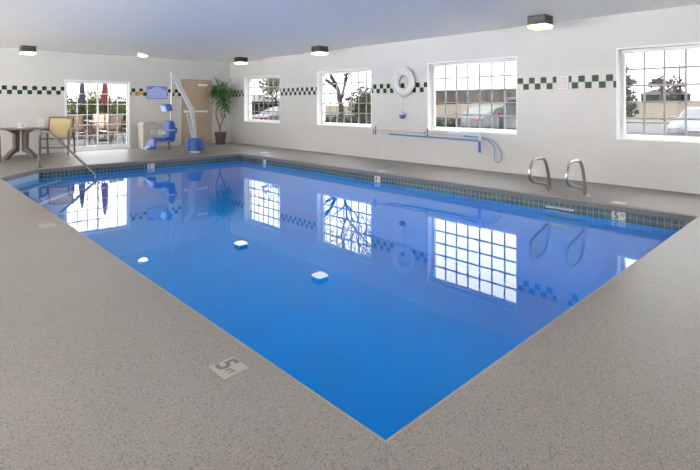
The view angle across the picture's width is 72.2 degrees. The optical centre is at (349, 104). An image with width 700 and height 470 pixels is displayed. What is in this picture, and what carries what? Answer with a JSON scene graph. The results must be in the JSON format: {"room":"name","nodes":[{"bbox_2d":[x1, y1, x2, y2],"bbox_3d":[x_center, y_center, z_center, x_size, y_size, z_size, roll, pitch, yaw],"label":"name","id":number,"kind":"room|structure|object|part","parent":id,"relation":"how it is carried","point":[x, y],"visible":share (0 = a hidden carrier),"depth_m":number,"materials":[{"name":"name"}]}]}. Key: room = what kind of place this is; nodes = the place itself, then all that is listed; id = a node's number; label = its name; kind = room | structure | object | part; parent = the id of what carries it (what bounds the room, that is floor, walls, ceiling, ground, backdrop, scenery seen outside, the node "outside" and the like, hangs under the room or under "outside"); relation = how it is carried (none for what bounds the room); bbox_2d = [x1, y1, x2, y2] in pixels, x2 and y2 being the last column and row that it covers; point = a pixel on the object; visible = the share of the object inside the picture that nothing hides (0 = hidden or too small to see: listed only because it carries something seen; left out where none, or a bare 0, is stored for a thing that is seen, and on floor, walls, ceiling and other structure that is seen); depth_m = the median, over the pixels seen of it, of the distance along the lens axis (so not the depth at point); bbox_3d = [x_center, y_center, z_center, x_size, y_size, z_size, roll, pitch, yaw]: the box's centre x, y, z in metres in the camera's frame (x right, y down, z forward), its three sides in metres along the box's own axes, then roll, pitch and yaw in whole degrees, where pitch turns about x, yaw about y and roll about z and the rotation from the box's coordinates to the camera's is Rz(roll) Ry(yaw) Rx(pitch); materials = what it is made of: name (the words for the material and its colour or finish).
{"room":"indoor swimming pool","nodes":[
{"label":"indoor swimming pool","id":0,"kind":"room"},
{"bbox_2d":[0,47,229,155],"bbox_3d":[-9.023,0.065,12.121,13.250,3.050,0.200,0,0,-44],"label":"wall","id":1,"kind":"structure","parent":0,"point":[31,86],"depth_m":13.44,"materials":[{"name":"paint"}]},
{"bbox_2d":[38,119,43,126],"bbox_3d":[-8.207,0.475,12.744,0.150,0.230,0.022,0,0,-44],"label":"wall plate","id":2,"kind":"object","parent":1,"relation":"attached to","point":[40,121],"visible":0.76,"depth_m":12.74,"materials":[{"name":"white plastic"}]},
{"bbox_2d":[64,79,129,151],"bbox_3d":[-7.245,0.295,13.792,1.730,1.990,0.192,0,0,-44],"label":"door","id":3,"kind":"structure","parent":1,"relation":"in","point":[100,110],"depth_m":13.80,"materials":[{"name":"white plastic"}]},
{"bbox_3d":[-7.556,0.297,13.546,0.850,1.905,0.040,0,0,-44],"label":"sash","id":4,"kind":"part","parent":3,"relation":"part of","materials":[{"name":"white plastic"}]},
{"bbox_3d":[-7.556,0.274,13.546,0.786,1.793,0.001,0,0,-44],"label":"pane","id":5,"kind":"part","parent":3,"relation":"part of","materials":[{"name":"clear glass"}]},
{"bbox_3d":[-6.946,0.297,14.051,0.850,1.905,0.040,0,0,-44],"label":"sash","id":6,"kind":"part","parent":3,"relation":"part of","materials":[{"name":"white plastic"}]},
{"bbox_3d":[-6.946,0.274,14.051,0.786,1.793,0.001,0,0,-44],"label":"pane","id":7,"kind":"part","parent":3,"relation":"part of","materials":[{"name":"clear glass"}]},
{"bbox_2d":[136,91,142,95],"bbox_3d":[-6.357,-0.347,14.513,0.210,0.145,0.012,0,0,-44],"label":"wall plaque","id":8,"kind":"object","parent":1,"relation":"attached to","point":[138,93],"visible":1,"depth_m":14.50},
{"bbox_2d":[147,86,166,98],"bbox_3d":[-5.976,-0.385,14.874,0.630,0.400,0.015,0,0,-44],"label":"wall sign","id":9,"kind":"object","parent":1,"relation":"attached to","point":[153,92],"visible":1,"depth_m":14.87,"materials":[{"name":"blue plastic"}]},
{"bbox_2d":[181,79,211,144],"bbox_3d":[-5.056,0.225,15.808,1.060,2.130,0.210,0,0,-44],"label":"door","id":10,"kind":"structure","parent":1,"relation":"in","point":[194,89],"depth_m":15.85,"materials":[{"name":"beige wood"}]},
{"bbox_2d":[13,170,676,439],"bbox_3d":[-1.403,2.188,7.401,5.441,1.365,10.182,0,0,-44],"label":"swimming pool","id":11,"kind":"structure","parent":0,"point":[383,301],"depth_m":7.10,"materials":[{"name":"blue liquid"}]},
{"bbox_2d":[6,173,38,185],"bbox_3d":[-6.272,1.442,9.130,0.001,0.125,1.235,0,0,-5],"label":"step","id":12,"kind":"structure","parent":11,"relation":"attached to","point":[18,181],"depth_m":9.17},
{"bbox_2d":[17,180,61,199],"bbox_3d":[-6.107,2.080,9.074,0.320,1.020,1.890,0,0,-5],"label":"step","id":13,"kind":"structure","parent":11,"relation":"on","point":[40,192],"depth_m":9.36,"materials":[{"name":"blue paint"}]},
{"bbox_2d":[21,180,61,192],"bbox_3d":[-5.972,1.583,9.085,0.050,0.034,1.890,0,0,-5],"label":"trim","id":14,"kind":"structure","parent":13,"relation":"attached to","point":[57,180],"depth_m":9.24,"materials":[{"name":"blue tile"}]},
{"bbox_2d":[33,189,81,211],"bbox_3d":[-5.952,2.190,9.021,0.620,0.800,2.504,0,0,-5],"label":"step","id":15,"kind":"structure","parent":11,"relation":"on","point":[65,200],"depth_m":9.48,"materials":[{"name":"blue paint"}]},
{"bbox_2d":[38,188,81,204],"bbox_3d":[-5.668,1.803,9.045,0.050,0.034,2.504,0,0,-5],"label":"trim","id":16,"kind":"structure","parent":15,"relation":"attached to","point":[76,190],"depth_m":9.37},
{"bbox_2d":[51,197,100,224],"bbox_3d":[-5.797,2.300,8.968,0.920,0.580,3.118,0,0,-5],"label":"step","id":17,"kind":"structure","parent":11,"relation":"on","point":[72,216],"depth_m":9.55,"materials":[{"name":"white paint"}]},
{"bbox_2d":[55,196,100,216],"bbox_3d":[-5.364,2.023,9.004,0.050,0.034,3.118,0,0,-5],"label":"trim","id":18,"kind":"structure","parent":17,"relation":"attached to","point":[99,196],"depth_m":9.37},
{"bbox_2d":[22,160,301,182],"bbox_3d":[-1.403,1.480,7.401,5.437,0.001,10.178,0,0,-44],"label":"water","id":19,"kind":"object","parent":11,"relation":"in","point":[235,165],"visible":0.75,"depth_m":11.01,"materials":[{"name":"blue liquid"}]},
{"bbox_2d":[545,222,573,228],"bbox_3d":[2.949,1.691,6.757,0.021,0.030,0.400,0,0,-44],"label":"step","id":20,"kind":"structure","parent":11,"relation":"attached to","point":[550,223],"depth_m":6.75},
{"bbox_2d":[545,205,573,211],"bbox_3d":[2.949,1.456,6.757,0.021,0.030,0.400,0,0,-44],"label":"step","id":21,"kind":"structure","parent":11,"relation":"attached to","point":[547,206],"depth_m":6.75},
{"bbox_2d":[545,214,573,220],"bbox_3d":[2.949,1.581,6.757,0.021,0.030,0.400,0,0,-44],"label":"step","id":22,"kind":"structure","parent":11,"relation":"attached to","point":[548,215],"depth_m":6.75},
{"bbox_2d":[0,142,699,469],"bbox_3d":[-1.776,1.290,4.729,13.550,0.001,20.900,0,0,-44],"label":"floor","id":23,"kind":"structure","parent":0,"point":[102,368],"depth_m":2.23,"materials":[{"name":"concrete"}]},
{"bbox_2d":[0,127,41,159],"bbox_3d":[-8.011,0.923,11.676,0.894,0.733,0.894,0,0,-44],"label":"round table","id":24,"kind":"object","parent":23,"relation":"on","point":[15,131],"visible":1,"depth_m":11.56,"materials":[{"name":"brown plastic"}]},
{"bbox_3d":[-8.054,0.943,11.443,0.360,0.695,0.294,0,0,-44],"label":"leg","id":25,"kind":"part","parent":24,"relation":"part of","materials":[{"name":"beige plastic"}]},
{"bbox_2d":[17,123,25,127],"bbox_3d":[-7.997,0.495,11.675,0.170,0.124,0.170,0,0,-1],"label":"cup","id":26,"kind":"object","parent":24,"relation":"on","point":[19,124],"visible":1,"depth_m":11.65,"materials":[{"name":"white ceramic"}]},
{"bbox_3d":[-7.779,0.943,11.633,0.294,0.695,0.360,0,0,-44],"label":"leg","id":27,"kind":"part","parent":24,"relation":"part of","materials":[{"name":"beige plastic"}]},
{"bbox_2d":[38,222,56,228],"bbox_3d":[-3.234,1.288,5.136,0.140,0.005,0.220,0,0,-44],"label":"depth marker","id":28,"kind":"object","parent":23,"relation":"on","point":[46,225],"visible":1,"depth_m":5.12,"materials":[{"name":"beige tile"}]},
{"bbox_2d":[40,117,75,155],"bbox_3d":[-7.605,0.803,12.505,0.677,0.982,0.654,0,0,-16],"label":"armchair","id":29,"kind":"object","parent":23,"relation":"on","point":[62,128],"visible":0.87,"depth_m":12.70,"materials":[{"name":"beige fabric"}]},
{"bbox_3d":[-7.968,0.960,12.666,0.064,0.669,0.128,0,0,-16],"label":"leg","id":30,"kind":"part","parent":29,"relation":"part of","materials":[{"name":"metal"}]},
{"bbox_3d":[-7.608,0.607,12.515,0.596,0.590,0.632,0,0,-16],"label":"frame","id":31,"kind":"part","parent":29,"relation":"part of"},
{"bbox_3d":[-7.230,0.952,12.331,0.046,0.679,0.118,0,0,-16],"label":"leg","id":32,"kind":"part","parent":29,"relation":"part of","materials":[{"name":"metal"}]},
{"bbox_3d":[-7.378,0.960,12.831,0.064,0.669,0.128,0,0,-16],"label":"leg","id":33,"kind":"part","parent":29,"relation":"part of","materials":[{"name":"metal"}]},
{"bbox_2d":[36,130,96,210],"bbox_3d":[-5.783,1.329,9.804,1.292,1.621,0.110,0,0,3],"label":"handrail","id":34,"kind":"object","parent":23,"relation":"on","point":[46,131],"visible":1,"depth_m":9.76,"materials":[{"name":"metal"}]},
{"bbox_2d":[137,122,157,148],"bbox_3d":[-6.064,0.902,14.386,0.470,0.775,0.440,0,0,-44],"label":"bin","id":35,"kind":"object","parent":23,"relation":"on","point":[144,128],"visible":0.84,"depth_m":14.21,"materials":[{"name":"beige plastic"}]},
{"bbox_3d":[-6.064,0.578,14.386,0.470,0.125,0.440,0,0,-44],"label":"lid","id":36,"kind":"part","parent":35,"relation":"part of","materials":[{"name":"beige plastic"}]},
{"bbox_3d":[-5.921,1.015,14.236,0.340,0.350,0.009,0,0,-44],"label":"door panel","id":37,"kind":"part","parent":35,"relation":"part of","materials":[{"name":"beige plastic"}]},
{"bbox_2d":[142,72,203,152],"bbox_3d":[-4.614,0.207,12.661,1.590,2.165,0.520,0,0,-44],"label":"lift","id":38,"kind":"object","parent":23,"relation":"on","point":[194,144],"visible":1,"depth_m":12.59,"materials":[{"name":"blue plastic"}]},
{"bbox_3d":[-4.897,0.892,12.390,0.463,0.095,0.400,0,0,-44],"label":"seat","id":39,"kind":"part","parent":38,"relation":"part of","materials":[{"name":"blue plastic"}]},
{"bbox_3d":[-4.733,0.679,12.547,0.210,0.548,0.400,0,0,-44],"label":"seat","id":40,"kind":"part","parent":38,"relation":"part of","materials":[{"name":"blue plastic"}]},
{"bbox_2d":[205,77,238,144],"bbox_3d":[-4.242,0.185,15.790,1.061,2.210,0.969,0,0,-44],"label":"potted plant","id":41,"kind":"object","parent":23,"relation":"on","point":[220,92],"visible":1,"depth_m":15.69,"materials":[{"name":"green plant"}]},
{"bbox_3d":[-4.254,0.205,15.778,0.365,1.444,0.110,0,0,-34],"label":"stem","id":42,"kind":"part","parent":41,"relation":"part of","materials":[{"name":"brown plant"}]},
{"bbox_3d":[-4.254,1.090,15.778,0.410,0.400,0.410,0,0,-44],"label":"pot","id":43,"kind":"part","parent":41,"relation":"part of","materials":[{"name":"brown ceramic"}]},
{"bbox_2d":[210,357,248,378],"bbox_3d":[-0.593,1.288,2.356,0.135,0.007,0.145,0,0,-44],"label":"depth marker","id":44,"kind":"object","parent":23,"relation":"on","point":[227,368],"visible":1,"depth_m":2.35,"materials":[{"name":"beige tile"}]},
{"bbox_2d":[39,154,696,221],"bbox_3d":[-1.403,1.346,7.401,5.445,0.072,10.186,0,0,-44],"label":"trim","id":45,"kind":"structure","parent":23,"relation":"attached to","point":[474,188],"depth_m":8.21,"materials":[{"name":"grey concrete"}]},
{"bbox_2d":[0,153,699,442],"bbox_3d":[-1.403,1.300,7.401,5.449,0.020,10.190,0,0,-44],"label":"trim","id":46,"kind":"structure","parent":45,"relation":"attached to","point":[697,216],"depth_m":4.12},
{"bbox_2d":[528,156,553,191],"bbox_3d":[2.765,1.019,6.955,0.752,0.551,0.110,0,0,-44],"label":"grab rail","id":47,"kind":"object","parent":23,"relation":"on","point":[549,187],"visible":1,"depth_m":6.97,"materials":[{"name":"silver metal"}]},
{"bbox_2d":[565,159,589,195],"bbox_3d":[3.124,1.019,6.607,0.752,0.551,0.110,0,0,-44],"label":"grab rail","id":48,"kind":"object","parent":23,"relation":"on","point":[584,191],"visible":1,"depth_m":6.62,"materials":[{"name":"silver metal"}]},
{"bbox_2d":[610,201,626,204],"bbox_3d":[3.543,1.288,6.329,0.170,0.005,0.170,0,0,-44],"label":"depth marker","id":49,"kind":"object","parent":23,"relation":"on","point":[615,202],"visible":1,"depth_m":6.33,"materials":[{"name":"white tile"}]},
{"bbox_2d":[0,0,699,62],"bbox_3d":[-1.776,-1.520,4.729,13.550,0.120,20.900,0,0,-44],"label":"ceiling","id":50,"kind":"structure","parent":0,"point":[197,30],"depth_m":8.39,"materials":[{"name":"paint"}]},
{"bbox_2d":[20,45,35,54],"bbox_3d":[-7.998,-1.359,11.923,0.325,0.203,0.325,0,0,-44],"label":"ceiling light","id":51,"kind":"object","parent":50,"relation":"attached to","point":[24,50],"visible":1,"depth_m":11.82,"materials":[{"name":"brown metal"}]},
{"bbox_2d":[136,52,149,56],"bbox_3d":[-5.803,-1.399,13.461,0.340,0.123,0.340,0,0,-44],"label":"ceiling light","id":52,"kind":"object","parent":50,"relation":"attached to","point":[140,54],"visible":1,"depth_m":13.35,"materials":[{"name":"white plastic"}]},
{"bbox_2d":[234,57,247,64],"bbox_3d":[-3.353,-1.359,14.759,0.325,0.203,0.325,0,0,-44],"label":"ceiling light","id":53,"kind":"object","parent":50,"relation":"attached to","point":[237,60],"visible":1,"depth_m":14.66,"materials":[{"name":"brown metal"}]},
{"bbox_2d":[311,46,328,54],"bbox_3d":[-0.754,-1.359,11.986,0.325,0.203,0.325,0,0,-44],"label":"ceiling light","id":54,"kind":"object","parent":50,"relation":"attached to","point":[315,50],"visible":1,"depth_m":11.89,"materials":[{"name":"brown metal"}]},
{"bbox_2d":[527,14,553,29],"bbox_3d":[3.128,-1.359,7.895,0.325,0.203,0.325,0,0,-44],"label":"ceiling light","id":55,"kind":"object","parent":50,"relation":"attached to","point":[543,21],"visible":1,"depth_m":7.80,"materials":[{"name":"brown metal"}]},
{"bbox_2d":[39,156,689,230],"bbox_3d":[-1.403,1.442,7.401,5.441,0.125,10.182,0,0,-44],"label":"trim","id":56,"kind":"structure","parent":0,"point":[579,210],"depth_m":8.15,"materials":[{"name":"tile"}]},
{"bbox_2d":[2,170,38,181],"bbox_3d":[-6.264,1.346,9.131,0.020,0.072,1.236,0,0,-5],"label":"trim","id":57,"kind":"structure","parent":56,"relation":"attached to","point":[35,171],"depth_m":9.11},
{"bbox_2d":[612,211,625,221],"bbox_3d":[3.477,1.438,6.211,0.007,0.115,0.160,0,0,-44],"label":"depth marker","id":58,"kind":"object","parent":56,"relation":"attached to","point":[620,216],"visible":1,"depth_m":6.20,"materials":[{"name":"white tile"}]},
{"bbox_2d":[230,4,699,193],"bbox_3d":[3.021,0.065,9.298,0.300,3.050,20.900,0,0,-44],"label":"wall","id":59,"kind":"structure","parent":0,"point":[561,127],"depth_m":8.89,"materials":[{"name":"paint"}]},
{"bbox_2d":[244,75,279,122],"bbox_3d":[-2.682,-0.167,15.328,0.364,1.494,2.048,0,0,-44],"label":"window","id":60,"kind":"structure","parent":59,"relation":"in","point":[261,93],"depth_m":15.47,"materials":[{"name":"white plastic"}]},
{"bbox_2d":[317,67,371,127],"bbox_3d":[-0.062,-0.167,12.576,0.364,1.494,2.088,0,0,-44],"label":"window","id":61,"kind":"structure","parent":59,"relation":"in","point":[344,97],"depth_m":12.63,"materials":[{"name":"glass"}]},
{"bbox_2d":[392,67,414,96],"bbox_3d":[1.214,-0.520,10.891,0.131,0.676,0.676,0,0,-44],"label":"life ring","id":62,"kind":"object","parent":59,"relation":"attached to","point":[403,71],"visible":1,"depth_m":10.84,"materials":[{"name":"white plastic"}]},
{"bbox_2d":[399,98,404,118],"bbox_3d":[1.190,0.075,10.938,0.144,0.491,0.144,0,0,-44],"label":"bag","id":63,"kind":"object","parent":62,"relation":"hanging from","point":[402,114],"visible":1,"depth_m":10.90,"materials":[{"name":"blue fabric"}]},
{"bbox_2d":[427,56,516,134],"bbox_3d":[2.538,-0.167,9.846,0.364,1.494,2.088,0,0,-44],"label":"window","id":64,"kind":"structure","parent":59,"relation":"in","point":[476,95],"depth_m":9.85,"materials":[{"name":"glass"}]},
{"bbox_2d":[556,75,568,89],"bbox_3d":[3.699,-0.388,8.356,0.018,0.260,0.210,0,0,-44],"label":"framed notice","id":65,"kind":"object","parent":59,"relation":"attached to","point":[562,81],"visible":1,"depth_m":8.35,"materials":[{"name":"white paper"}]},
{"bbox_2d":[616,42,699,142],"bbox_3d":[5.141,-0.167,7.112,0.364,1.494,2.078,0,0,-44],"label":"window","id":66,"kind":"structure","parent":59,"relation":"in","point":[658,86],"depth_m":7.46,"materials":[{"name":"glass"}]},
{"bbox_3d":[1.657,0.609,10.444,0.101,0.199,0.028,0,0,-44],"label":"bracket","id":67,"kind":"object","parent":59,"relation":"attached to","visible":0},
{"bbox_2d":[372,129,481,137],"bbox_3d":[1.569,0.616,10.525,0.032,0.069,2.960,0,0,-44],"label":"pole","id":68,"kind":"object","parent":67,"relation":"hanging from","point":[372,129],"visible":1,"depth_m":10.30,"materials":[{"name":"metal"}]},
{"bbox_2d":[478,132,480,152],"bbox_3d":[2.539,0.729,9.391,0.050,0.402,0.052,0,0,-44],"label":"brush","id":69,"kind":"object","parent":68,"relation":"attached to","point":[479,141],"visible":1,"depth_m":9.38,"materials":[{"name":"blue plastic"}]},
{"bbox_2d":[389,133,501,162],"bbox_3d":[1.901,0.866,10.148,0.037,0.481,2.864,0,0,-44],"label":"hook","id":70,"kind":"object","parent":67,"relation":"hanging from","point":[389,133],"visible":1,"depth_m":9.85,"materials":[{"name":"silver metal"}]}
]}

